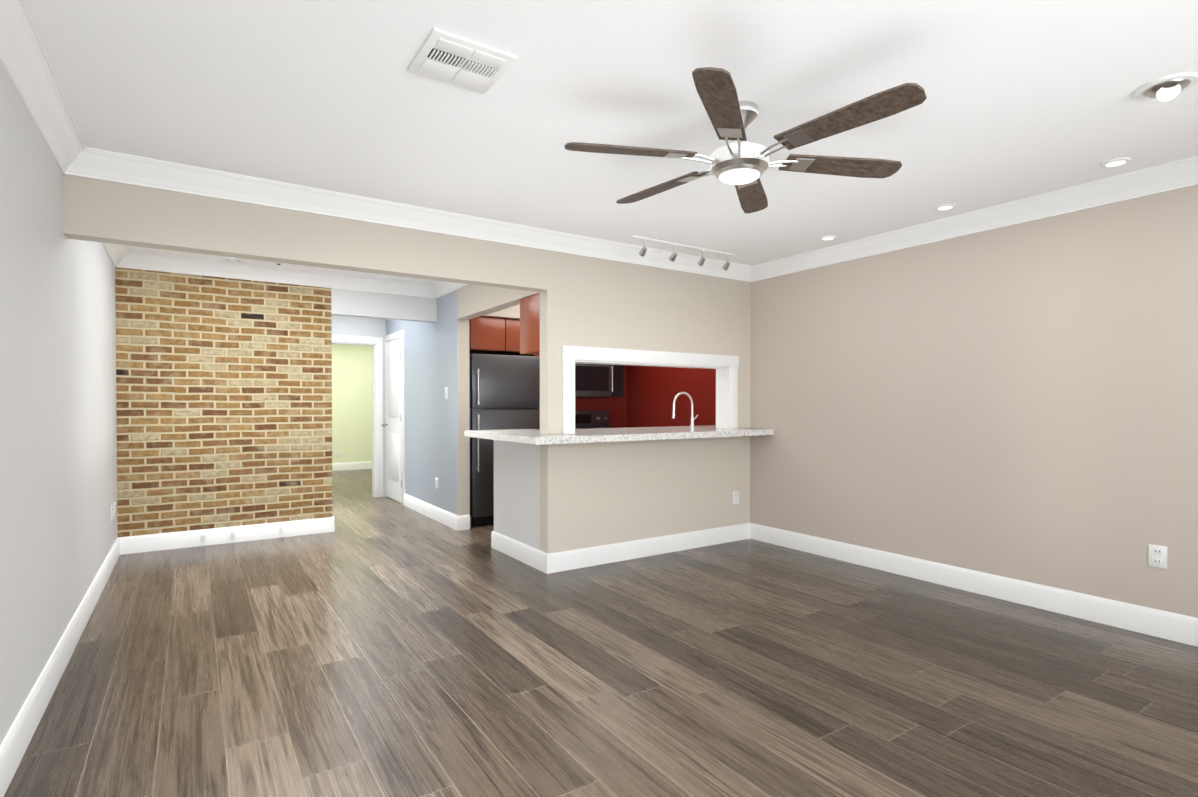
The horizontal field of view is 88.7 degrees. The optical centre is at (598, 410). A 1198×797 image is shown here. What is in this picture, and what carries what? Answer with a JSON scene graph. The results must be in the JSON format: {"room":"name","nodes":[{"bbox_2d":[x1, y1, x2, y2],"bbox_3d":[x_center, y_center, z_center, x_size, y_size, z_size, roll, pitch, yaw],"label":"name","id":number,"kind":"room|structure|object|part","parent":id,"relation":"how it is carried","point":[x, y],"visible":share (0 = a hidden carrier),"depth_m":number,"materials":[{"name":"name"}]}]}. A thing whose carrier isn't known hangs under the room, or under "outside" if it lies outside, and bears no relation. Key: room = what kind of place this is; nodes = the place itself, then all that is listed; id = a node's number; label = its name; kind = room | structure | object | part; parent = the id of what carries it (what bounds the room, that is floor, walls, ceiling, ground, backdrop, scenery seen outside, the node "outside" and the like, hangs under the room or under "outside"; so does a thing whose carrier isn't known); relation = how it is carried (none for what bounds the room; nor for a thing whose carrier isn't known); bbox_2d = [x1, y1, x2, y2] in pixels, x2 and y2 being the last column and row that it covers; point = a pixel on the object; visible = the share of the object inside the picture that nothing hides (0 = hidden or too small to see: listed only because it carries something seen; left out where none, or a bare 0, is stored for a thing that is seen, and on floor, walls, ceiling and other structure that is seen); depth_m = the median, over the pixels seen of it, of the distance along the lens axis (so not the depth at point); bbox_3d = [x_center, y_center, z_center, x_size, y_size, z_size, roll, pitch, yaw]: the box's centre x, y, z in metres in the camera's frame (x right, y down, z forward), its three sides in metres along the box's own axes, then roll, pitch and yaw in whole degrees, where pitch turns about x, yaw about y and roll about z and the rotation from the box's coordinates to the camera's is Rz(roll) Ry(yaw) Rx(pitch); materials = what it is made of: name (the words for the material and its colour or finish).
{"room":"empty living room","nodes":[
{"label":"empty living room","id":0,"kind":"room"},
{"bbox_2d":[0,64,117,745],"bbox_3d":[-1.741,-0.018,1.591,0.120,2.440,8.220,0,1,-34],"label":"wall","id":1,"kind":"structure","parent":0,"point":[58,471],"depth_m":2.55,"materials":[{"name":"white paint"}]},
{"bbox_2d":[0,0,91,177],"bbox_3d":[-0.983,-1.168,0.629,0.095,0.118,5.600,0,1,-34],"label":"crown molding","id":2,"kind":"structure","parent":1,"relation":"attached to","point":[26,66],"depth_m":2.24,"materials":[{"name":"white"}]},
{"bbox_2d":[0,537,123,796],"bbox_3d":[-1.679,1.132,1.633,0.016,0.140,8.000,0,1,-34],"label":"baseboard","id":3,"kind":"structure","parent":1,"relation":"attached to","point":[13,748],"depth_m":2.50,"materials":[{"name":"white wood"}]},
{"bbox_2d":[111,505,112,521],"bbox_3d":[-3.655,0.769,4.602,0.008,0.115,0.075,0,1,-34],"label":"electrical outlet","id":4,"kind":"object","parent":1,"relation":"attached to","point":[111,513],"visible":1,"depth_m":4.58,"materials":[{"name":"white plastic"}]},
{"bbox_2d":[101,242,132,268],"bbox_3d":[-3.227,-1.206,4.012,0.095,0.118,2.040,0,1,-34],"label":"crown molding","id":5,"kind":"structure","parent":1,"relation":"attached to","point":[121,256],"depth_m":4.78,"materials":[{"name":"white"}]},
{"bbox_2d":[115,267,331,536],"bbox_3d":[-3.254,-0.061,5.447,1.620,2.440,0.120,0,1,-34],"label":"brick wall","id":6,"kind":"structure","parent":0,"point":[224,401],"depth_m":5.34,"materials":[{"name":"brown brick"}]},
{"bbox_2d":[124,515,334,553],"bbox_3d":[-3.197,1.090,5.415,1.606,0.140,0.016,0,1,-34],"label":"baseboard","id":7,"kind":"structure","parent":6,"relation":"attached to","point":[213,536],"depth_m":5.36,"materials":[{"name":"white wood"}]},
{"bbox_2d":[201,534,204,541],"bbox_3d":[-3.400,1.091,5.264,0.032,0.066,0.012,0,1,-34],"label":"outlet","id":8,"kind":"object","parent":7,"relation":"attached to","point":[202,537],"visible":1,"depth_m":5.26,"materials":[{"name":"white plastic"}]},
{"bbox_2d":[231,531,234,538],"bbox_3d":[-3.217,1.090,5.386,0.032,0.066,0.012,0,1,-34],"label":"outlet","id":9,"kind":"object","parent":7,"relation":"attached to","point":[232,534],"visible":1,"depth_m":5.38,"materials":[{"name":"white plastic"}]},
{"bbox_2d":[279,526,282,533],"bbox_3d":[-2.900,1.088,5.596,0.032,0.066,0.012,0,1,-34],"label":"outlet","id":10,"kind":"object","parent":7,"relation":"attached to","point":[280,529],"visible":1,"depth_m":5.59,"materials":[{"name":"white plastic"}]},
{"bbox_2d":[115,252,428,297],"bbox_3d":[-2.769,-1.224,5.626,2.640,0.118,0.095,0,1,-34],"label":"crown molding","id":11,"kind":"structure","parent":6,"relation":"attached to","point":[142,261],"depth_m":5.51,"materials":[{"name":"white"}]},
{"bbox_2d":[332,344,371,462],"bbox_3d":[-4.995,-0.124,11.131,3.800,2.440,0.120,0,1,-34],"label":"wall","id":12,"kind":"structure","parent":0,"point":[352,403],"depth_m":11.32,"materials":[{"name":"green paint"}]},
{"bbox_2d":[337,451,341,456],"bbox_3d":[-4.752,0.795,11.226,0.075,0.115,0.008,0,1,-34],"label":"electrical outlet","id":13,"kind":"object","parent":12,"relation":"attached to","point":[339,453],"visible":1,"depth_m":11.22,"materials":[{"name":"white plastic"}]},
{"bbox_2d":[332,461,371,470],"bbox_3d":[-4.966,1.027,11.081,3.540,0.140,0.016,0,1,-34],"label":"baseboard","id":14,"kind":"structure","parent":12,"relation":"attached to","point":[350,465],"depth_m":11.33,"materials":[{"name":"white wood"}]},
{"bbox_2d":[332,315,385,496],"bbox_3d":[-3.309,-0.087,7.810,1.140,2.440,0.120,0,1,-34],"label":"wall","id":15,"kind":"structure","parent":0,"point":[357,326],"depth_m":7.93,"materials":[{"name":"white paint"}]},
{"bbox_2d":[332,330,404,504],"bbox_3d":[-3.023,0.082,7.498,1.010,2.110,0.961,0,1,-34],"label":"door frame","id":16,"kind":"structure","parent":15,"relation":"attached to","point":[376,343],"depth_m":7.99,"materials":[{"name":"white wood"}]},
{"bbox_3d":[-2.577,0.079,7.718,0.024,2.110,0.835,0,1,-34],"label":"side of the hall door architrave","id":17,"kind":"part","parent":16,"relation":"part of","materials":[{"name":"white wood"}]},
{"bbox_2d":[63,174,750,553],"bbox_3d":[-0.428,-0.050,4.441,5.220,2.440,0.120,0,1,-34],"label":"wall","id":18,"kind":"structure","parent":0,"point":[593,494],"depth_m":4.51,"materials":[{"name":"beige paint"}]},
{"bbox_2d":[88,147,751,281],"bbox_3d":[-0.568,-1.208,4.206,4.500,0.118,0.095,0,1,-34],"label":"crown molding","id":19,"kind":"structure","parent":18,"relation":"attached to","point":[111,166],"depth_m":3.67,"materials":[{"name":"white"}]},
{"bbox_2d":[520,293,539,354],"bbox_3d":[-0.450,-0.656,4.716,0.206,0.426,0.366,0,1,-34],"label":"upper cabinet","id":20,"kind":"object","parent":18,"relation":"attached to","point":[529,324],"visible":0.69,"depth_m":4.64,"materials":[{"name":"red wood"}]},
{"bbox_2d":[544,523,751,573],"bbox_3d":[0.491,1.095,4.981,2.086,0.140,0.016,0,1,-34],"label":"baseboard","id":21,"kind":"structure","parent":18,"relation":"attached to","point":[610,553],"depth_m":4.87,"materials":[{"name":"white wood"}]},
{"bbox_2d":[561,345,738,433],"bbox_3d":[0.445,-0.158,5.014,1.802,0.645,0.167,0,1,-34],"label":"trim","id":22,"kind":"structure","parent":18,"relation":"attached to","point":[726,367],"depth_m":4.95,"materials":[{"name":"white wood"}]},
{"bbox_2d":[733,491,738,503],"bbox_3d":[1.221,0.774,5.467,0.075,0.115,0.008,0,1,-34],"label":"electrical outlet","id":23,"kind":"object","parent":18,"relation":"attached to","point":[735,497],"visible":1,"depth_m":5.46,"materials":[{"name":"white plastic"}]},
{"bbox_2d":[386,284,539,549],"bbox_3d":[-1.601,-0.071,6.374,0.122,2.440,4.400,0,1,-34],"label":"wall","id":24,"kind":"structure","parent":0,"point":[437,441],"depth_m":6.00,"materials":[{"name":"grey paint"}]},
{"bbox_2d":[382,338,401,502],"bbox_3d":[-2.614,0.116,7.715,0.086,2.013,0.721,0,1,-34],"label":"door leaf","id":25,"kind":"structure","parent":24,"relation":"in","point":[392,424],"depth_m":7.73,"materials":[{"name":"white wood"}]},
{"bbox_2d":[404,494,463,530],"bbox_3d":[-1.840,1.076,6.650,0.046,0.140,1.779,0,1,-34],"label":"baseboard","id":26,"kind":"structure","parent":24,"relation":"attached to","point":[453,521],"depth_m":6.41,"materials":[{"name":"white wood"}]},
{"bbox_2d":[435,477,437,488],"bbox_3d":[-1.699,0.759,6.415,0.008,0.115,0.075,0,1,-34],"label":"outlet","id":27,"kind":"object","parent":24,"relation":"attached to","point":[436,483],"visible":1,"depth_m":6.41,"materials":[{"name":"white plastic"}]},
{"bbox_2d":[445,387,447,398],"bbox_3d":[-1.535,-0.178,6.153,0.012,0.120,0.075,0,1,-34],"label":"light switch","id":28,"kind":"object","parent":24,"relation":"attached to","point":[446,392],"visible":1,"depth_m":6.14,"materials":[{"name":"white plastic"}]},
{"bbox_2d":[429,281,467,297],"bbox_3d":[-1.105,-1.221,5.419,0.095,0.118,2.040,0,1,-34],"label":"crown molding","id":29,"kind":"structure","parent":24,"relation":"attached to","point":[437,289],"depth_m":6.12,"materials":[{"name":"white"}]},
{"bbox_2d":[491,531,543,571],"bbox_3d":[-0.633,1.096,4.831,0.046,0.140,0.956,0,1,-34],"label":"baseboard","id":30,"kind":"structure","parent":24,"relation":"attached to","point":[533,557],"depth_m":4.78,"materials":[{"name":"white wood"}]},
{"bbox_2d":[331,288,625,427],"bbox_3d":[-1.079,-0.077,6.889,3.600,2.440,0.120,0,1,-34],"label":"wall","id":31,"kind":"structure","parent":0,"point":[355,303],"depth_m":6.21,"materials":[{"name":"white paint"}]},
{"bbox_2d":[469,316,526,355],"bbox_3d":[-1.098,-0.782,6.476,0.760,0.340,0.523,0,1,-34],"label":"upper cabinet","id":32,"kind":"object","parent":31,"relation":"attached to","point":[494,335],"visible":0.6,"depth_m":6.21,"materials":[{"name":"red wood"}]},
{"bbox_2d":[520,354,539,356],"bbox_3d":[-0.305,-0.609,7.095,1.165,0.700,0.372,0,1,-34],"label":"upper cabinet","id":33,"kind":"object","parent":31,"relation":"attached to","point":[531,355],"visible":0.04,"depth_m":6.70,"materials":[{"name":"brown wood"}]},
{"bbox_2d":[575,363,622,396],"bbox_3d":[-0.127,-0.367,7.178,0.770,0.415,0.435,0,1,-34],"label":"microwave","id":34,"kind":"object","parent":31,"relation":"attached to","point":[598,380],"visible":0.62,"depth_m":7.04,"materials":[{"name":"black metal"}]},
{"bbox_2d":[4,469,1197,796],"bbox_3d":[-0.634,1.182,6.106,7.300,0.060,14.700,0,1,-34],"label":"floor","id":35,"kind":"structure","parent":0,"point":[380,647],"depth_m":2.69,"materials":[{"name":"brown wood"}]},
{"bbox_2d":[469,354,539,526],"bbox_3d":[-1.070,0.288,6.445,0.760,1.720,0.616,0,1,-34],"label":"fridge","id":36,"kind":"object","parent":35,"relation":"on","point":[504,391],"visible":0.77,"depth_m":6.14,"materials":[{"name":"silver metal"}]},
{"bbox_2d":[575,410,608,428],"bbox_3d":[-0.061,0.571,7.090,0.770,1.140,0.661,0,1,-34],"label":"range","id":37,"kind":"object","parent":35,"relation":"on","point":[591,419],"visible":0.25,"depth_m":7.35,"materials":[{"name":"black metal"}]},
{"bbox_2d":[24,0,1197,283],"bbox_3d":[-0.634,-1.318,6.078,7.300,0.060,14.700,0,1,-34],"label":"ceiling","id":38,"kind":"structure","parent":0,"point":[1026,98],"depth_m":2.46,"materials":[{"name":"white paint"}]},
{"bbox_2d":[224,256,242,261],"bbox_3d":[-3.019,-1.256,5.061,0.140,0.040,0.140,0,1,-34],"label":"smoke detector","id":39,"kind":"object","parent":38,"relation":"attached to","point":[232,259],"visible":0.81,"depth_m":5.03,"materials":[{"name":"white plastic"}]},
{"bbox_2d":[407,27,517,93],"bbox_3d":[-0.491,-1.236,2.190,0.300,0.018,0.300,0,1,-34],"label":"ceiling vent","id":40,"kind":"object","parent":38,"relation":"in","point":[443,56],"visible":1,"depth_m":2.16,"materials":[{"name":"white plastic"}]},
{"bbox_2d":[483,304,519,318],"bbox_3d":[-0.462,-1.126,6.871,2.339,0.339,0.569,0,1,-34],"label":"soffit beam","id":41,"kind":"structure","parent":38,"relation":"attached to","point":[512,312],"depth_m":6.23,"materials":[{"name":"beige paint"}]},
{"bbox_2d":[631,235,734,270],"bbox_3d":[0.665,-1.203,4.717,1.040,0.140,0.072,0,1,-34],"label":"track light","id":42,"kind":"object","parent":38,"relation":"attached to","point":[673,256],"visible":1,"depth_m":4.66,"materials":[{"name":"white plastic"}]},
{"bbox_2d":[564,67,926,212],"bbox_3d":[0.583,-1.100,2.544,1.356,0.297,1.451,0,1,-34],"label":"ceiling fan","id":43,"kind":"object","parent":38,"relation":"hanging from","point":[742,164],"visible":1,"depth_m":2.43,"materials":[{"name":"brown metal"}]},
{"bbox_2d":[819,235,836,240],"bbox_3d":[1.678,-1.265,4.492,0.120,0.010,0.120,0,1,-34],"label":"recessed light","id":44,"kind":"object","parent":38,"relation":"in","point":[828,237],"visible":0.98,"depth_m":4.46,"materials":[{"name":"white plastic"}]},
{"bbox_2d":[934,204,955,210],"bbox_3d":[2.142,-1.258,3.792,0.120,0.010,0.120,0,1,-34],"label":"recessed light","id":45,"kind":"object","parent":38,"relation":"in","point":[943,207],"visible":0.98,"depth_m":3.78,"materials":[{"name":"white plastic"}]},
{"bbox_2d":[1101,157,1130,167],"bbox_3d":[2.606,-1.250,3.092,0.120,0.010,0.120,0,1,-34],"label":"recessed light","id":46,"kind":"object","parent":38,"relation":"in","point":[1115,162],"visible":0.96,"depth_m":3.08,"materials":[{"name":"white plastic"}]},
{"bbox_2d":[1134,72,1197,101],"bbox_3d":[2.174,-1.229,2.350,0.190,0.091,0.190,0,1,-34],"label":"recessed light","id":47,"kind":"object","parent":38,"relation":"in","point":[1167,88],"visible":0.98,"depth_m":2.32,"materials":[{"name":"white plastic"}]},
{"bbox_2d":[626,365,715,427],"bbox_3d":[1.043,-0.076,6.838,0.120,2.440,2.250,0,1,-34],"label":"wall","id":48,"kind":"structure","parent":0,"point":[650,393],"depth_m":7.09,"materials":[{"name":"red paint"}]},
{"bbox_2d":[750,185,1197,617],"bbox_3d":[2.997,-0.036,3.221,0.120,2.440,5.700,0,1,-34],"label":"wall","id":49,"kind":"structure","parent":0,"point":[1018,401],"depth_m":3.82,"materials":[{"name":"beige paint"}]},
{"bbox_2d":[748,156,1197,281],"bbox_3d":[2.881,-1.197,3.190,0.095,0.118,5.600,0,1,-34],"label":"crown molding","id":50,"kind":"structure","parent":49,"relation":"attached to","point":[1183,173],"depth_m":3.76,"materials":[{"name":"white"}]},
{"bbox_2d":[752,523,1197,646],"bbox_3d":[2.913,1.114,3.237,0.016,0.140,5.600,0,1,-34],"label":"baseboard","id":51,"kind":"structure","parent":49,"relation":"attached to","point":[1044,597],"depth_m":3.81,"materials":[{"name":"white wood"}]},
{"bbox_2d":[1148,544,1166,568],"bbox_3d":[2.930,0.764,3.215,0.008,0.115,0.075,0,1,-34],"label":"electrical outlet","id":52,"kind":"object","parent":49,"relation":"attached to","point":[1157,555],"visible":1,"depth_m":3.21,"materials":[{"name":"white plastic"}]},
{"bbox_3d":[0.408,0.684,5.573,2.325,0.948,0.820,0,1,-34],"label":"base cabinet","id":53,"kind":"object","parent":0,"visible":0},
{"bbox_2d":[464,425,773,444],"bbox_3d":[0.353,0.186,5.321,2.690,0.048,1.280,0,1,-34],"label":"countertop","id":54,"kind":"structure","parent":53,"relation":"on","point":[532,436],"depth_m":4.75,"materials":[{"name":"stone"}]},
{"bbox_2d":[672,392,697,426],"bbox_3d":[0.816,-0.013,5.788,0.279,0.336,0.109,0,1,-34],"label":"faucet","id":55,"kind":"object","parent":54,"relation":"on","point":[692,408],"visible":1,"depth_m":5.84,"materials":[{"name":"silver metal"}]}
]}

